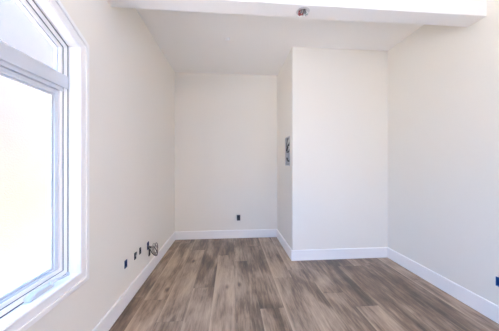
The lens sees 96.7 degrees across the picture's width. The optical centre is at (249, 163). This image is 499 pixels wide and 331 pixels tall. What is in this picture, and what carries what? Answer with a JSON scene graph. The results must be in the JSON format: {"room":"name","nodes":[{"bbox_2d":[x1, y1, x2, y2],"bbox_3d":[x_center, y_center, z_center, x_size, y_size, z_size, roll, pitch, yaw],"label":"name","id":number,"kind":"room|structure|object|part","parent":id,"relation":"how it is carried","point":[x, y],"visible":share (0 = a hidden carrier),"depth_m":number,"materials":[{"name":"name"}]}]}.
{"room":"empty room","nodes":[
{"label":"empty room","id":0,"kind":"room"},
{"bbox_2d":[26,0,174,330],"bbox_3d":[-1.026,-0.124,0.476,0.130,2.760,6.580,0,0,-5],"label":"wall","id":1,"kind":"structure","parent":0,"point":[132,81],"depth_m":1.83,"materials":[{"name":"white paint"}]},
{"bbox_2d":[0,0,88,330],"bbox_3d":[-0.603,-0.021,0.193,0.628,2.454,2.528,0,0,-33],"label":"window","id":2,"kind":"structure","parent":1,"relation":"in","point":[66,84],"depth_m":1.26,"materials":[{"name":"white paint"}]},
{"bbox_3d":[-1.070,0.098,0.843,0.025,1.036,0.853,0,0,-5],"label":"sash","id":3,"kind":"part","parent":2,"relation":"part of","materials":[{"name":"clear glass"}]},
{"bbox_3d":[-1.046,0.630,1.220,0.022,0.026,0.126,0,0,0],"label":"crank handle","id":4,"kind":"part","parent":2,"relation":"part of","materials":[{"name":"grey plastic"}]},
{"bbox_2d":[92,232,174,330],"bbox_3d":[-0.953,1.170,0.475,0.015,0.132,6.305,0,0,-5],"label":"baseboard","id":5,"kind":"structure","parent":1,"relation":"attached to","point":[115,311],"depth_m":2.00,"materials":[{"name":"white paint"}]},
{"bbox_2d":[147,241,157,255],"bbox_3d":[-1.106,0.943,2.499,0.157,0.158,0.161,0,0,-5],"label":"electrical box","id":6,"kind":"object","parent":1,"relation":"attached to","point":[148,246],"visible":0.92,"depth_m":2.46,"materials":[{"name":"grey plastic"}]},
{"bbox_2d":[175,72,276,230],"bbox_3d":[0.262,-0.124,3.820,3.253,2.760,0.130,0,0,-5],"label":"wall","id":7,"kind":"structure","parent":0,"point":[226,124],"depth_m":3.70,"materials":[{"name":"white paint"}]},
{"bbox_2d":[175,229,276,239],"bbox_3d":[-0.376,1.170,3.694,1.701,0.132,0.015,0,0,-5],"label":"baseboard","id":8,"kind":"structure","parent":7,"relation":"attached to","point":[217,234],"depth_m":3.69,"materials":[{"name":"white paint"}]},
{"bbox_2d":[136,8,422,74],"bbox_3d":[0.530,-1.564,0.606,3.253,0.120,6.580,0,0,-5],"label":"ceiling","id":9,"kind":"structure","parent":0,"point":[191,42],"depth_m":2.62,"materials":[{"name":"white paint"}]},
{"bbox_2d":[106,0,486,26],"bbox_3d":[0.434,-1.354,1.756,2.993,0.300,0.148,0,0,-5],"label":"ceiling beam","id":10,"kind":"structure","parent":9,"relation":"attached to","point":[461,13],"depth_m":1.75,"materials":[{"name":"white paint"}]},
{"bbox_2d":[296,7,309,17],"bbox_3d":[0.422,-1.198,1.753,0.103,0.106,0.103,0,0,-5],"label":"junction box","id":11,"kind":"object","parent":10,"relation":"attached to","point":[303,11],"visible":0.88,"depth_m":1.74,"materials":[{"name":"silver metal"}]},
{"bbox_2d":[277,52,289,245],"bbox_3d":[0.569,-0.124,3.379,0.130,2.760,0.800,0,0,-5],"label":"wall","id":12,"kind":"structure","parent":0,"point":[283,77],"depth_m":3.32,"materials":[{"name":"white paint"}]},
{"bbox_2d":[277,229,292,260],"bbox_3d":[0.504,1.170,3.293,0.015,0.132,0.930,0,0,-5],"label":"baseboard","id":13,"kind":"structure","parent":12,"relation":"attached to","point":[289,251],"depth_m":3.14,"materials":[{"name":"white paint"}]},
{"bbox_2d":[285,136,289,165],"bbox_3d":[0.554,-0.176,3.082,0.059,0.406,0.241,0,0,-5],"label":"wall panel","id":14,"kind":"object","parent":12,"relation":"attached to","point":[287,139],"visible":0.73,"depth_m":3.16,"materials":[{"name":"silver metal"}]},
{"bbox_2d":[109,237,498,330],"bbox_3d":[0.530,1.296,0.606,3.253,0.120,6.580,0,0,-5],"label":"floor","id":15,"kind":"structure","parent":0,"point":[225,284],"depth_m":2.06,"materials":[{"name":"brown wood"}]},
{"bbox_2d":[290,47,387,249],"bbox_3d":[1.252,-0.124,2.969,1.422,2.760,0.130,0,0,-5],"label":"wall","id":16,"kind":"structure","parent":0,"point":[339,97],"depth_m":2.90,"materials":[{"name":"white paint"}]},
{"bbox_2d":[293,247,386,260],"bbox_3d":[1.185,1.170,2.891,1.277,0.132,0.015,0,0,-5],"label":"baseboard","id":17,"kind":"structure","parent":16,"relation":"attached to","point":[375,252],"depth_m":2.88,"materials":[{"name":"white paint"}]},
{"bbox_2d":[388,0,498,305],"bbox_3d":[2.130,-0.124,0.208,0.130,2.760,5.520,0,0,-5],"label":"wall","id":18,"kind":"structure","parent":0,"point":[443,81],"depth_m":2.12,"materials":[{"name":"white paint"}]},
{"bbox_2d":[387,247,498,323],"bbox_3d":[2.053,1.170,0.266,0.015,0.132,5.390,0,0,-5],"label":"baseboard","id":19,"kind":"structure","parent":18,"relation":"attached to","point":[478,303],"depth_m":2.09,"materials":[{"name":"white paint"}]},
{"label":"outside","id":20,"kind":"structure","parent":0,"visible":0},
{"bbox_3d":[0.208,1.431,-2.491,18.000,0.130,23.000,0,0,-5],"label":"ground","id":21,"kind":"structure","parent":20,"visible":0},
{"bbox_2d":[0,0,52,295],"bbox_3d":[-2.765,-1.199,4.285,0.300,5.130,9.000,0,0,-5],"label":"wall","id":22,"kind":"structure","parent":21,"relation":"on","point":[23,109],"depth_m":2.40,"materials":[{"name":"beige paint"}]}
]}

